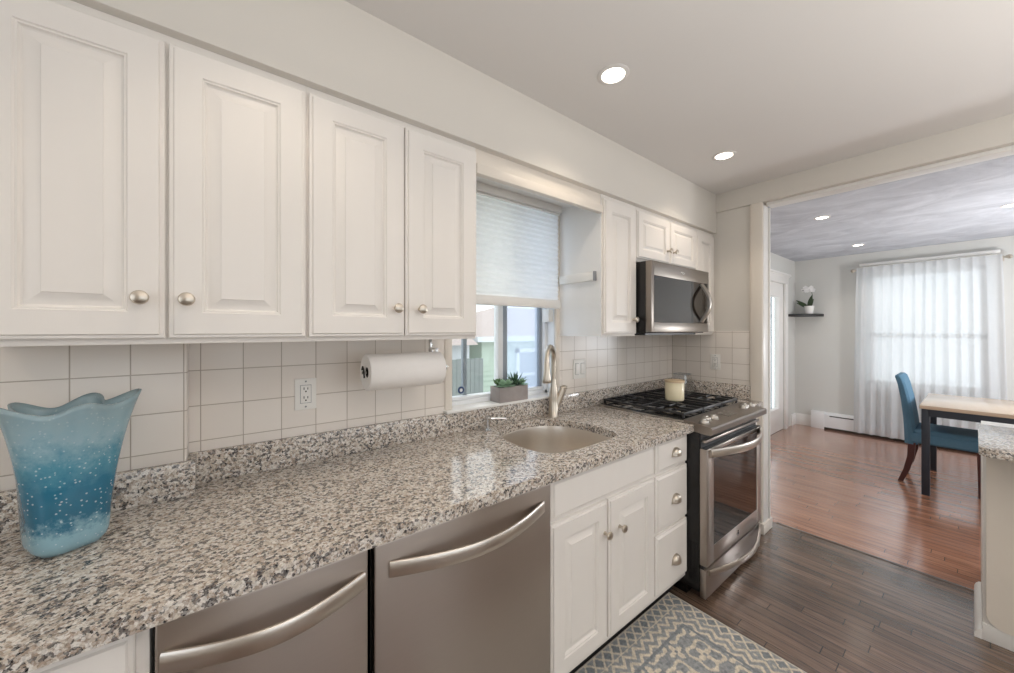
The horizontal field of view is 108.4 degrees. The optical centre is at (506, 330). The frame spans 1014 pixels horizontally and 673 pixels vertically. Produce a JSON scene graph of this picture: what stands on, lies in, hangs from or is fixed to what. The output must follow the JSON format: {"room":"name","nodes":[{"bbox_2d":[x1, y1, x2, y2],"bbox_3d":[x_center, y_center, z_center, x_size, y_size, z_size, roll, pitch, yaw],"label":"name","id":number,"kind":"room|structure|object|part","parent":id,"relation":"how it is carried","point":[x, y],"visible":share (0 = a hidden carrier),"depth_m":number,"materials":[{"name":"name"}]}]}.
{"room":"kitchen","nodes":[
{"label":"kitchen","id":0,"kind":"room"},
{"bbox_2d":[0,344,188,490],"bbox_3d":[-1.609,0.270,0.653,1.570,0.472,0.087,0,0,-38],"label":"wall","id":1,"kind":"structure","parent":0,"point":[157,432],"depth_m":1.02,"materials":[{"name":"beige tile"}]},
{"bbox_2d":[0,378,672,534],"bbox_3d":[-0.019,0.442,1.882,3.609,0.099,0.108,0,0,-38],"label":"backsplash","id":2,"kind":"structure","parent":1,"relation":"attached to","point":[141,486],"depth_m":1.34,"materials":[{"name":"stone"}]},
{"bbox_2d":[71,0,716,233],"bbox_3d":[-0.351,-0.882,1.472,4.660,0.303,0.346,0,0,-38],"label":"wall","id":3,"kind":"structure","parent":0,"point":[336,48],"depth_m":1.26,"materials":[{"name":"paint"}]},
{"bbox_2d":[476,176,571,209],"bbox_3d":[0.085,-0.725,1.844,0.806,0.013,0.297,0,0,-38],"label":"trim","id":4,"kind":"structure","parent":3,"relation":"attached to","point":[479,179],"depth_m":1.91,"materials":[{"name":"white wood"}]},
{"bbox_2d":[475,148,602,213],"bbox_3d":[0.187,-0.679,1.717,0.802,0.103,0.030,0,0,-38],"label":"trim","id":5,"kind":"structure","parent":3,"relation":"attached to","point":[489,166],"depth_m":1.66,"materials":[{"name":"beige paint"}]},
{"bbox_2d":[189,309,671,452],"bbox_3d":[-0.450,0.186,1.711,4.800,2.440,0.151,0,0,-38],"label":"wall","id":6,"kind":"structure","parent":0,"point":[240,393],"depth_m":1.41,"materials":[{"name":"beige tile"}]},
{"bbox_2d":[0,0,305,346],"bbox_3d":[-0.925,-0.348,1.008,0.620,0.764,0.368,0,0,-38],"label":"upper cabinet","id":7,"kind":"object","parent":6,"relation":"attached to","point":[153,183],"visible":1,"depth_m":0.86,"materials":[{"name":"white wood"}]},
{"bbox_3d":[-0.954,-0.344,0.807,0.294,0.727,0.019,0,0,-38],"label":"door","id":8,"kind":"part","parent":7,"relation":"part of","materials":[{"name":"white wood"}]},
{"bbox_3d":[-0.854,-0.076,0.851,0.033,0.033,0.034,0,0,-38],"label":"knob","id":9,"kind":"part","parent":7,"relation":"part of","materials":[{"name":"silver metal"}]},
{"bbox_3d":[-0.789,-0.076,0.902,0.033,0.033,0.034,0,0,-38],"label":"knob","id":10,"kind":"part","parent":7,"relation":"part of","materials":[{"name":"silver metal"}]},
{"bbox_3d":[-0.715,-0.344,0.993,0.298,0.727,0.019,0,0,-38],"label":"door","id":11,"kind":"part","parent":7,"relation":"part of","materials":[{"name":"white wood"}]},
{"bbox_2d":[295,378,315,410],"bbox_3d":[-0.754,0.239,1.371,0.072,0.116,0.009,0,0,-38],"label":"wall outlet","id":12,"kind":"object","parent":6,"relation":"attached to","point":[305,389],"visible":1,"depth_m":1.37,"materials":[{"name":"white plastic"}]},
{"bbox_2d":[301,385,310,402],"bbox_3d":[-0.753,0.239,1.369,0.034,0.065,0.002,0,0,-38],"label":"receptacle","id":13,"kind":"object","parent":12,"relation":"attached to","point":[305,389],"depth_m":1.37,"materials":[{"name":"white plastic"}]},
{"bbox_2d":[306,87,475,341],"bbox_3d":[-0.444,-0.348,1.384,0.602,0.764,0.368,0,0,-38],"label":"upper cabinet","id":14,"kind":"object","parent":6,"relation":"attached to","point":[391,202],"visible":0.99,"depth_m":1.23,"materials":[{"name":"white wood"}]},
{"bbox_3d":[-0.475,-0.344,1.181,0.295,0.727,0.019,0,0,-38],"label":"door","id":15,"kind":"part","parent":14,"relation":"part of","materials":[{"name":"white wood"}]},
{"bbox_3d":[-0.367,-0.074,1.232,0.033,0.033,0.034,0,0,-38],"label":"knob","id":16,"kind":"part","parent":14,"relation":"part of","materials":[{"name":"silver metal"}]},
{"bbox_2d":[361,339,446,377],"bbox_3d":[-0.408,0.103,1.449,0.342,0.138,0.095,0,0,-38],"label":"towel holder","id":17,"kind":"object","parent":14,"relation":"attached to","point":[431,349],"visible":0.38,"depth_m":1.55,"materials":[{"name":"silver metal"}]},
{"bbox_2d":[360,351,445,390],"bbox_3d":[-0.396,0.154,1.417,0.295,0.133,0.133,0,0,-38],"label":"paper towel roll","id":18,"kind":"object","parent":17,"relation":"hanging from","point":[388,370],"visible":0.96,"depth_m":1.36,"materials":[{"name":"white paper"}]},
{"bbox_3d":[-0.298,-0.074,1.286,0.033,0.033,0.034,0,0,-38],"label":"knob","id":19,"kind":"part","parent":14,"relation":"part of","materials":[{"name":"silver metal"}]},
{"bbox_3d":[-0.239,-0.344,1.365,0.295,0.727,0.019,0,0,-38],"label":"door","id":20,"kind":"part","parent":14,"relation":"part of","materials":[{"name":"white wood"}]},
{"bbox_2d":[443,392,548,413],"bbox_3d":[-0.005,0.386,1.977,0.772,0.012,0.104,0,0,-38],"label":"sill","id":21,"kind":"structure","parent":6,"relation":"attached to","point":[486,404],"depth_m":1.87,"materials":[{"name":"white paint"}]},
{"bbox_2d":[490,372,527,402],"bbox_3d":[0.017,0.304,1.990,0.236,0.149,0.174,0,0,-38],"label":"succulent planter","id":22,"kind":"object","parent":21,"relation":"on","point":[512,388],"visible":1,"depth_m":1.95,"materials":[{"name":"concrete"}]},
{"bbox_2d":[452,306,554,405],"bbox_3d":[-0.046,-0.150,2.027,0.743,1.128,0.151,0,0,-38],"label":"window","id":23,"kind":"structure","parent":6,"relation":"in","point":[544,331],"depth_m":2.06,"materials":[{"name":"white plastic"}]},
{"bbox_3d":[-0.054,-0.165,2.069,0.639,1.018,0.054,0,0,-38],"label":"sash","id":24,"kind":"part","parent":23,"relation":"part of","materials":[{"name":"glass"}]},
{"bbox_2d":[445,216,559,409],"bbox_3d":[-0.005,-0.167,1.987,0.768,1.106,0.057,0,0,-37],"label":"window frame","id":25,"kind":"structure","parent":23,"relation":"attached to","point":[448,342],"depth_m":2.18,"materials":[{"name":"beige paint"}]},
{"bbox_2d":[476,181,561,308],"bbox_3d":[0.015,-0.423,1.921,0.730,0.594,0.052,0,0,-38],"label":"window shade","id":26,"kind":"object","parent":25,"relation":"attached to","point":[517,234],"visible":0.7,"depth_m":1.94,"materials":[{"name":"fabric"}]},
{"bbox_3d":[0.015,-0.150,1.921,0.730,0.048,0.036,0,0,-38],"label":"rail","id":27,"kind":"part","parent":26,"relation":"part of","materials":[{"name":"white paint"}]},
{"bbox_2d":[543,309,552,321],"bbox_3d":[0.246,-0.086,2.208,0.037,0.075,0.055,0,0,-38],"label":"bracket","id":28,"kind":"object","parent":23,"relation":"attached to","point":[548,313],"visible":1,"depth_m":2.19,"materials":[{"name":"white plastic"}]},
{"bbox_2d":[573,359,585,378],"bbox_3d":[0.461,0.245,2.321,0.117,0.122,0.010,0,0,-38],"label":"light switch","id":29,"kind":"object","parent":6,"relation":"attached to","point":[579,365],"visible":1,"depth_m":2.32,"materials":[{"name":"white plastic"}]},
{"bbox_2d":[559,194,639,336],"bbox_3d":[0.539,-0.348,2.153,0.333,0.764,0.368,0,0,-38],"label":"upper cabinet","id":30,"kind":"object","parent":6,"relation":"attached to","point":[604,243],"depth_m":2.05,"materials":[{"name":"white wood"}]},
{"bbox_3d":[0.397,-0.294,2.080,0.018,0.052,0.263,0,0,-38],"label":"magnetic strip","id":31,"kind":"part","parent":30,"relation":"part of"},
{"bbox_3d":[0.407,-0.348,2.084,0.002,0.764,0.316,0,0,-38],"label":"panel","id":32,"kind":"part","parent":30,"relation":"part of","materials":[{"name":"white wood"}]},
{"bbox_3d":[0.635,-0.344,2.049,0.300,0.727,0.019,0,0,-38],"label":"door","id":33,"kind":"part","parent":30,"relation":"part of","materials":[{"name":"white wood"}]},
{"bbox_2d":[635,206,695,269],"bbox_3d":[0.964,-0.568,2.486,0.746,0.324,0.368,0,0,-38],"label":"upper cabinet","id":34,"kind":"object","parent":6,"relation":"attached to","point":[659,238],"visible":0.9,"depth_m":2.33,"materials":[{"name":"white wood"}]},
{"bbox_3d":[0.905,-0.567,2.261,0.364,0.281,0.019,0,0,-38],"label":"door","id":35,"kind":"part","parent":34,"relation":"part of","materials":[{"name":"white wood"}]},
{"bbox_2d":[635,260,711,334],"bbox_3d":[0.999,-0.185,2.441,0.730,0.430,0.480,0,0,-38],"label":"microwave","id":36,"kind":"object","parent":34,"relation":"attached to","point":[671,299],"visible":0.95,"depth_m":2.22,"materials":[{"name":"silver metal"}]},
{"bbox_3d":[1.325,-0.181,2.437,0.036,0.259,0.071,0,0,-38],"label":"handle","id":37,"kind":"part","parent":36,"relation":"part of","materials":[{"name":"silver metal"}]},
{"bbox_3d":[1.196,-0.567,2.488,0.366,0.281,0.019,0,0,-38],"label":"door","id":38,"kind":"part","parent":34,"relation":"part of","materials":[{"name":"white wood"}]},
{"bbox_2d":[694,228,713,334],"bbox_3d":[1.363,-0.348,2.819,0.293,0.764,0.334,0,0,-38],"label":"upper cabinet","id":39,"kind":"object","parent":6,"relation":"attached to","point":[704,240],"visible":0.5,"depth_m":2.71,"materials":[{"name":"white wood"}]},
{"bbox_2d":[344,0,1013,261],"bbox_3d":[2.299,-1.058,1.322,8.650,0.073,4.250,0,0,-38],"label":"ceiling","id":40,"kind":"structure","parent":0,"point":[789,87],"depth_m":1.51,"materials":[{"name":"paint"}]},
{"bbox_2d":[597,64,629,85],"bbox_3d":[0.425,-1.019,1.462,0.124,0.004,0.124,0,0,-38],"label":"recessed light","id":41,"kind":"object","parent":40,"relation":"in","point":[613,74],"visible":1,"depth_m":1.46,"materials":[{"name":"paint"}]},
{"bbox_2d":[712,150,735,160],"bbox_3d":[1.269,-1.019,2.139,0.124,0.004,0.124,0,0,-38],"label":"recessed light","id":42,"kind":"object","parent":40,"relation":"in","point":[724,155],"visible":1,"depth_m":2.13,"materials":[{"name":"paint"}]},
{"bbox_2d":[813,215,830,219],"bbox_3d":[2.892,-1.032,3.357,0.124,0.004,0.124,0,0,-38],"label":"recessed light","id":43,"kind":"object","parent":40,"relation":"in","point":[825,216],"visible":1,"depth_m":3.34,"materials":[{"name":"paint"}]},
{"bbox_2d":[1000,203,1013,207],"bbox_3d":[4.172,-1.032,3.022,0.124,0.004,0.124,0,0,-38],"label":"recessed light","id":44,"kind":"object","parent":40,"relation":"in","point":[1012,204],"visible":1,"depth_m":3.05,"materials":[{"name":"paint"}]},
{"bbox_2d":[713,204,766,330],"bbox_3d":[1.562,0.186,2.913,0.130,2.440,0.835,0,0,-38],"label":"wall","id":45,"kind":"structure","parent":0,"point":[732,238],"depth_m":2.68,"materials":[{"name":"paint"}]},
{"bbox_2d":[672,331,749,385],"bbox_3d":[1.554,0.241,2.811,0.008,0.470,0.584,0,0,-38],"label":"tile","id":46,"kind":"structure","parent":45,"relation":"attached to","point":[690,353],"depth_m":2.78,"materials":[{"name":"white tile"}]},
{"bbox_2d":[710,354,719,369],"bbox_3d":[1.576,0.240,2.769,0.009,0.116,0.072,0,0,-38],"label":"wall outlet","id":47,"kind":"object","parent":46,"relation":"attached to","point":[714,358],"visible":1,"depth_m":2.77,"materials":[{"name":"white plastic"}]},
{"bbox_2d":[713,358,716,365],"bbox_3d":[1.574,0.240,2.767,0.002,0.065,0.034,0,0,-38],"label":"receptacle","id":48,"kind":"object","parent":47,"relation":"attached to","point":[714,359],"depth_m":2.77,"materials":[{"name":"white plastic"}]},
{"bbox_2d":[750,202,771,534],"bbox_3d":[1.797,0.260,2.592,0.175,2.292,0.092,0,0,-38],"label":"door frame","id":49,"kind":"structure","parent":45,"relation":"attached to","point":[756,210],"depth_m":2.55,"materials":[{"name":"beige paint"}]},
{"bbox_2d":[770,252,794,428],"bbox_3d":[2.846,0.186,4.404,3.730,2.440,0.090,0,0,-38],"label":"wall","id":50,"kind":"structure","parent":0,"point":[778,263],"depth_m":5.38,"materials":[{"name":"beige paint"}]},
{"bbox_2d":[770,269,790,428],"bbox_3d":[3.602,0.306,4.906,1.180,2.200,0.050,0,0,-38],"label":"door frame","id":51,"kind":"structure","parent":50,"relation":"in","point":[775,276],"depth_m":5.19,"materials":[{"name":"white paint"}]},
{"bbox_2d":[770,281,782,434],"bbox_3d":[3.571,0.373,4.946,0.880,2.055,0.059,0,0,-38],"label":"door","id":52,"kind":"structure","parent":51,"relation":"attached to","point":[776,289],"depth_m":5.08,"materials":[{"name":"white paint"}]},
{"bbox_2d":[574,424,1013,672],"bbox_3d":[2.299,1.431,1.322,8.650,0.050,4.250,0,0,-38],"label":"floor","id":53,"kind":"structure","parent":0,"point":[819,605],"depth_m":2.17,"materials":[{"name":"brown wood"}]},
{"bbox_2d":[28,628,152,672],"bbox_3d":[-1.046,0.967,0.749,0.516,0.878,0.620,0,0,-38],"label":"base cabinet","id":54,"kind":"object","parent":53,"relation":"on","point":[133,653],"visible":0.09,"depth_m":0.64,"materials":[{"name":"white wood"}]},
{"bbox_2d":[0,378,693,672],"bbox_3d":[0.147,0.460,1.669,3.609,0.135,0.650,0,0,-38],"label":"countertop","id":55,"kind":"structure","parent":54,"relation":"on","point":[210,528],"depth_m":1.01,"materials":[{"name":"stone"}]},
{"bbox_2d":[0,389,141,557],"bbox_3d":[-0.999,0.317,0.851,0.215,0.340,0.200,0,0,-38],"label":"vase","id":56,"kind":"object","parent":55,"relation":"on","point":[64,459],"visible":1,"depth_m":0.79,"materials":[{"name":"blue glass"}]},
{"bbox_2d":[483,416,506,430],"bbox_3d":[-0.058,0.457,1.810,0.117,0.069,0.044,0,0,-11],"label":"soap dispenser","id":57,"kind":"object","parent":55,"relation":"on","point":[487,418],"visible":1,"depth_m":1.79,"materials":[{"name":"silver metal"}]},
{"bbox_2d":[542,344,566,416],"bbox_3d":[0.248,0.285,2.036,0.093,0.413,0.248,0,0,34],"label":"faucet","id":58,"kind":"object","parent":55,"relation":"on","point":[556,396],"visible":1,"depth_m":2.07,"materials":[{"name":"silver metal"}]},
{"bbox_3d":[0.238,0.177,2.018,0.032,0.198,0.189,0,0,20],"label":"spout","id":59,"kind":"part","parent":58,"relation":"part of","materials":[{"name":"silver metal"}]},
{"bbox_3d":[0.300,0.388,2.103,0.097,0.145,0.043,0,0,-14],"label":"lever","id":60,"kind":"part","parent":58,"relation":"part of","materials":[{"name":"silver metal"}]},
{"bbox_2d":[502,426,610,452],"bbox_3d":[0.218,0.621,1.758,0.547,0.186,0.510,0,0,-38],"label":"sink","id":61,"kind":"object","parent":55,"relation":"in","point":[543,439],"visible":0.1,"depth_m":1.99,"materials":[{"name":"silver metal"}]},
{"bbox_2d":[153,550,367,672],"bbox_3d":[-0.661,0.970,1.000,0.389,0.872,0.668,0,0,-38],"label":"dishwasher","id":62,"kind":"object","parent":53,"relation":"on","point":[315,620],"visible":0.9,"depth_m":0.78,"materials":[{"name":"silver metal"}]},
{"bbox_2d":[368,484,549,672],"bbox_3d":[-0.253,0.970,1.312,0.622,0.872,0.680,0,0,-38],"label":"dishwasher","id":63,"kind":"object","parent":53,"relation":"on","point":[470,592],"visible":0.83,"depth_m":1.07,"materials":[{"name":"silver metal"}]},
{"bbox_3d":[-0.067,0.611,1.071,0.542,0.044,0.072,0,0,-38],"label":"handle","id":64,"kind":"part","parent":63,"relation":"part of","materials":[{"name":"silver metal"}]},
{"bbox_2d":[550,446,653,672],"bbox_3d":[0.249,0.967,1.740,0.692,0.878,0.654,0,0,-38],"label":"base cabinet","id":65,"kind":"object","parent":53,"relation":"on","point":[602,517],"visible":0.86,"depth_m":1.46,"materials":[{"name":"white wood"}]},
{"bbox_3d":[0.282,0.984,1.406,0.324,0.571,0.019,0,0,-38],"label":"door","id":66,"kind":"part","parent":65,"relation":"part of","materials":[{"name":"white wood"}]},
{"bbox_3d":[0.406,0.823,1.470,0.033,0.033,0.034,0,0,-38],"label":"knob","id":67,"kind":"part","parent":65,"relation":"part of","materials":[{"name":"silver metal"}]},
{"bbox_3d":[0.485,0.828,1.532,0.033,0.033,0.034,0,0,-38],"label":"knob","id":68,"kind":"part","parent":65,"relation":"part of","materials":[{"name":"silver metal"}]},
{"bbox_3d":[0.554,0.984,1.619,0.349,0.571,0.019,0,0,-38],"label":"door","id":69,"kind":"part","parent":65,"relation":"part of","materials":[{"name":"white wood"}]},
{"bbox_2d":[639,434,686,616],"bbox_3d":[0.645,0.967,2.055,0.320,0.878,0.646,0,0,-38],"label":"base cabinet","id":70,"kind":"object","parent":53,"relation":"on","point":[670,467],"visible":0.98,"depth_m":1.81,"materials":[{"name":"white wood"}]},
{"bbox_3d":[0.823,0.833,1.829,0.306,0.266,0.019,0,0,-38],"label":"drawer","id":71,"kind":"part","parent":70,"relation":"part of","materials":[{"name":"white wood"}]},
{"bbox_3d":[0.823,1.124,1.829,0.306,0.284,0.019,0,0,-38],"label":"drawer","id":72,"kind":"part","parent":70,"relation":"part of","materials":[{"name":"white wood"}]},
{"bbox_3d":[0.823,0.611,1.829,0.306,0.146,0.019,0,0,-38],"label":"drawer","id":73,"kind":"part","parent":70,"relation":"part of","materials":[{"name":"white wood"}]},
{"bbox_3d":[0.852,1.142,1.824,0.076,0.044,0.026,0,0,-38],"label":"cup pull","id":74,"kind":"part","parent":70,"relation":"part of","materials":[{"name":"silver metal"}]},
{"bbox_3d":[0.852,0.838,1.824,0.076,0.044,0.026,0,0,-38],"label":"cup pull","id":75,"kind":"part","parent":70,"relation":"part of","materials":[{"name":"silver metal"}]},
{"bbox_3d":[0.852,0.607,1.824,0.076,0.044,0.026,0,0,-38],"label":"cup pull","id":76,"kind":"part","parent":70,"relation":"part of","materials":[{"name":"silver metal"}]},
{"bbox_2d":[598,388,766,599],"bbox_3d":[1.138,0.927,2.330,0.786,0.958,0.762,0,0,-38],"label":"gas range","id":77,"kind":"object","parent":53,"relation":"on","point":[723,462],"visible":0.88,"depth_m":2.02,"materials":[{"name":"silver metal"}]},
{"bbox_2d":[601,392,737,419],"bbox_3d":[1.078,0.481,2.405,0.750,0.010,0.550,0,0,-38],"label":"cooktop","id":78,"kind":"object","parent":77,"relation":"in","point":[614,405],"depth_m":2.25,"materials":[{"name":"black metal"}]},
{"bbox_2d":[664,379,684,401],"bbox_3d":[1.074,0.383,2.344,0.120,0.129,0.120,0,0,-38],"label":"candle","id":79,"kind":"object","parent":77,"relation":"on","point":[674,388],"visible":1,"depth_m":2.30,"materials":[{"name":"beige wax"}]},
{"bbox_3d":[1.074,0.326,2.344,0.120,0.014,0.120,0,0,-38],"label":"lid","id":80,"kind":"part","parent":79,"relation":"part of","materials":[{"name":"brown wood"}]},
{"bbox_3d":[1.035,0.478,1.919,0.050,0.023,0.050,0,0,-38],"label":"knob","id":81,"kind":"part","parent":77,"relation":"part of","materials":[{"name":"silver metal"}]},
{"bbox_3d":[1.078,0.475,1.978,0.050,0.023,0.050,0,0,-38],"label":"knob","id":82,"kind":"part","parent":77,"relation":"part of","materials":[{"name":"silver metal"}]},
{"bbox_3d":[1.136,0.476,2.013,0.050,0.023,0.050,0,0,-38],"label":"knob","id":83,"kind":"part","parent":77,"relation":"part of","materials":[{"name":"silver metal"}]},
{"bbox_3d":[1.290,0.504,2.129,0.776,0.060,0.145,0,0,-38],"label":"control panel","id":84,"kind":"part","parent":77,"relation":"part of","materials":[{"name":"silver metal"}]},
{"bbox_3d":[1.304,1.303,2.110,0.764,0.146,0.030,0,0,-38],"label":"warming drawer","id":85,"kind":"part","parent":77,"relation":"part of","materials":[{"name":"silver metal"}]},
{"bbox_3d":[1.306,0.910,2.108,0.764,0.599,0.036,0,0,-38],"label":"oven door","id":86,"kind":"part","parent":77,"relation":"part of","materials":[{"name":"silver metal"}]},
{"bbox_3d":[1.305,0.610,2.109,0.758,0.006,0.031,0,0,-38],"label":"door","id":87,"kind":"part","parent":77,"relation":"part of","materials":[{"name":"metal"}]},
{"bbox_3d":[1.340,1.249,2.072,0.724,0.036,0.080,0,0,-38],"label":"handle","id":88,"kind":"part","parent":77,"relation":"part of","materials":[{"name":"silver metal"}]},
{"bbox_3d":[1.348,0.634,2.066,0.719,0.042,0.087,0,0,-38],"label":"handle","id":89,"kind":"part","parent":77,"relation":"part of","materials":[{"name":"silver metal"}]},
{"bbox_3d":[1.469,0.476,2.277,0.050,0.023,0.050,0,0,-38],"label":"knob","id":90,"kind":"part","parent":77,"relation":"part of","materials":[{"name":"silver metal"}]},
{"bbox_2d":[575,592,806,672],"bbox_3d":[0.557,1.402,1.264,1.335,0.008,0.706,0,0,-38],"label":"rug","id":91,"kind":"object","parent":53,"relation":"on","point":[673,635],"visible":1,"depth_m":1.60,"materials":[{"name":"fabric"}]},
{"bbox_2d":[777,522,973,591],"bbox_3d":[2.249,1.405,2.311,0.020,0.003,0.910,0,0,-38],"label":"trim","id":92,"kind":"structure","parent":53,"relation":"on","point":[777,522],"depth_m":2.24,"materials":[{"name":"brown wood"}]},
{"bbox_2d":[895,372,980,498],"bbox_3d":[3.977,0.915,3.356,0.430,0.982,0.537,0,0,-38],"label":"dining chair","id":93,"kind":"object","parent":53,"relation":"on","point":[964,439],"visible":0.71,"depth_m":3.35,"materials":[{"name":"blue fabric"}]},
{"bbox_3d":[3.709,1.218,3.395,0.048,0.375,0.113,0,0,-38],"label":"leg","id":94,"kind":"part","parent":93,"relation":"part of","materials":[{"name":"red wood"}]},
{"bbox_3d":[3.854,0.735,3.513,0.422,0.622,0.140,0,0,-38],"label":"backrest","id":95,"kind":"part","parent":93,"relation":"part of","materials":[{"name":"blue fabric"}]},
{"bbox_3d":[4.004,1.218,3.625,0.048,0.375,0.113,0,0,-38],"label":"leg","id":96,"kind":"part","parent":93,"relation":"part of","materials":[{"name":"red wood"}]},
{"bbox_3d":[4.003,0.966,3.322,0.430,0.130,0.450,0,0,-38],"label":"seat","id":97,"kind":"part","parent":93,"relation":"part of","materials":[{"name":"blue fabric"}]},
{"bbox_3d":[3.970,1.218,3.061,0.048,0.375,0.048,0,0,-38],"label":"leg","id":98,"kind":"part","parent":93,"relation":"part of","materials":[{"name":"red wood"}]},
{"bbox_2d":[919,393,1013,495],"bbox_3d":[4.424,1.024,2.789,0.975,0.765,1.642,0,0,-38],"label":"dining table","id":99,"kind":"object","parent":53,"relation":"on","point":[933,406],"visible":0.98,"depth_m":3.11,"materials":[{"name":"brown wood"}]},
{"bbox_3d":[3.582,1.039,3.129,0.048,0.734,0.048,0,0,-38],"label":"leg","id":100,"kind":"part","parent":99,"relation":"part of","materials":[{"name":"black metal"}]},
{"bbox_3d":[4.296,1.039,3.688,0.048,0.734,0.048,0,0,-38],"label":"leg","id":101,"kind":"part","parent":99,"relation":"part of","materials":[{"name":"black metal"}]},
{"bbox_2d":[974,421,1013,651],"bbox_3d":[2.963,0.949,1.081,1.000,0.914,1.952,0,0,-38],"label":"base cabinet","id":102,"kind":"object","parent":53,"relation":"on","point":[994,595],"visible":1,"depth_m":1.63,"materials":[{"name":"white paint"}]},
{"bbox_2d":[978,424,1013,461],"bbox_3d":[2.825,0.510,0.966,0.640,0.036,1.940,0,0,-38],"label":"countertop","id":103,"kind":"structure","parent":102,"relation":"on","point":[996,442],"depth_m":1.60,"materials":[{"name":"stone"}]},
{"bbox_3d":[2.745,0.932,0.921,0.010,0.808,1.868,0,0,-38],"label":"panel","id":104,"kind":"part","parent":102,"relation":"part of","materials":[{"name":"white wood"}]},
{"bbox_3d":[1.470,0.967,2.717,0.208,0.878,0.620,0,0,-38],"label":"base cabinet","id":105,"kind":"object","parent":53,"relation":"on","visible":0},
{"bbox_2d":[673,378,762,406],"bbox_3d":[1.489,0.460,2.704,0.224,0.135,0.628,0,0,-38],"label":"backsplash","id":106,"kind":"structure","parent":105,"relation":"on","point":[742,392],"depth_m":2.71,"materials":[{"name":"stone"}]},
{"bbox_2d":[716,113,1013,212],"bbox_3d":[2.780,-0.950,1.351,0.165,0.168,3.702,0,0,-38],"label":"wall","id":107,"kind":"structure","parent":0,"point":[996,133],"depth_m":2.06,"materials":[{"name":"paint"}]},
{"bbox_2d":[795,236,1013,415],"bbox_3d":[5.651,0.186,3.950,0.130,2.440,4.260,0,0,-38],"label":"wall","id":108,"kind":"structure","parent":0,"point":[824,345],"depth_m":5.14,"materials":[{"name":"beige paint"}]},
{"bbox_2d":[791,413,810,425],"bbox_3d":[4.329,1.325,5.373,0.200,0.162,0.210,0,0,-38],"label":"baseboard","id":109,"kind":"structure","parent":108,"relation":"attached to","point":[796,418],"depth_m":5.42,"materials":[{"name":"white paint"}]},
{"bbox_2d":[788,314,823,316],"bbox_3d":[4.314,-0.215,5.281,0.335,0.037,0.335,0,0,-38],"label":"corner shelf","id":110,"kind":"object","parent":108,"relation":"attached to","point":[789,315],"visible":1,"depth_m":5.24,"materials":[{"name":"brown wood"}]},
{"bbox_2d":[796,286,815,313],"bbox_3d":[4.342,-0.439,5.320,0.196,0.409,0.171,0,0,29],"label":"potted orchid","id":111,"kind":"object","parent":110,"relation":"on","point":[809,309],"visible":1,"depth_m":5.27,"materials":[{"name":"white ceramic"}]},
{"bbox_3d":[4.369,-0.291,5.290,0.120,0.114,0.120,0,0,-38],"label":"pot","id":112,"kind":"part","parent":111,"relation":"part of","materials":[{"name":"white ceramic"}]},
{"bbox_2d":[811,410,976,453],"bbox_3d":[5.583,1.284,3.869,0.076,0.243,3.715,0,0,-38],"label":"baseboard heater","id":113,"kind":"object","parent":108,"relation":"attached to","point":[819,419],"visible":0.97,"depth_m":5.09,"materials":[{"name":"white metal"}]},
{"bbox_2d":[859,249,1000,267],"bbox_3d":[5.124,-0.032,4.503,0.120,1.715,1.130,0,0,-38],"label":"trim","id":114,"kind":"structure","parent":108,"relation":"attached to","point":[991,252],"depth_m":4.41,"materials":[{"name":"white paint"}]},
{"bbox_2d":[851,254,1012,272],"bbox_3d":[5.083,-0.794,4.471,0.121,0.060,1.294,0,0,-38],"label":"curtain rod","id":115,"kind":"object","parent":108,"relation":"attached to","point":[1008,255],"visible":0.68,"depth_m":3.97,"materials":[{"name":"silver metal"}]},
{"bbox_2d":[854,254,1006,439],"bbox_3d":[5.020,0.268,4.421,0.072,2.187,1.232,0,0,-38],"label":"curtain","id":116,"kind":"object","parent":115,"relation":"hanging from","point":[939,323],"visible":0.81,"depth_m":4.39,"materials":[{"name":"fabric"}]},
{"label":"outside","id":117,"kind":"structure","parent":0,"visible":0},
{"bbox_3d":[-2.351,2.831,9.904,16.500,0.050,9.500,0,0,-38],"label":"ground","id":118,"kind":"structure","parent":117,"visible":0},
{"bbox_2d":[452,339,477,359],"bbox_3d":[-2.142,1.256,7.973,2.050,3.100,2.400,0,0,-38],"label":"garden shed","id":119,"kind":"object","parent":118,"relation":"on","point":[456,343],"visible":0.08,"depth_m":7.58,"materials":[{"name":"white"}]},
{"bbox_2d":[452,358,482,395],"bbox_3d":[-1.234,1.676,6.690,1.900,2.260,0.060,0,0,-38],"label":"fence","id":120,"kind":"object","parent":118,"relation":"on","point":[474,366],"visible":0.06,"depth_m":7.07,"materials":[{"name":"white wood"}]},
{"bbox_2d":[469,307,534,391],"bbox_3d":[0.541,1.031,12.472,7.320,3.550,5.520,0,0,-38],"label":"house","id":121,"kind":"structure","parent":118,"relation":"on","point":[520,321],"depth_m":9.09,"materials":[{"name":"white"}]}
]}

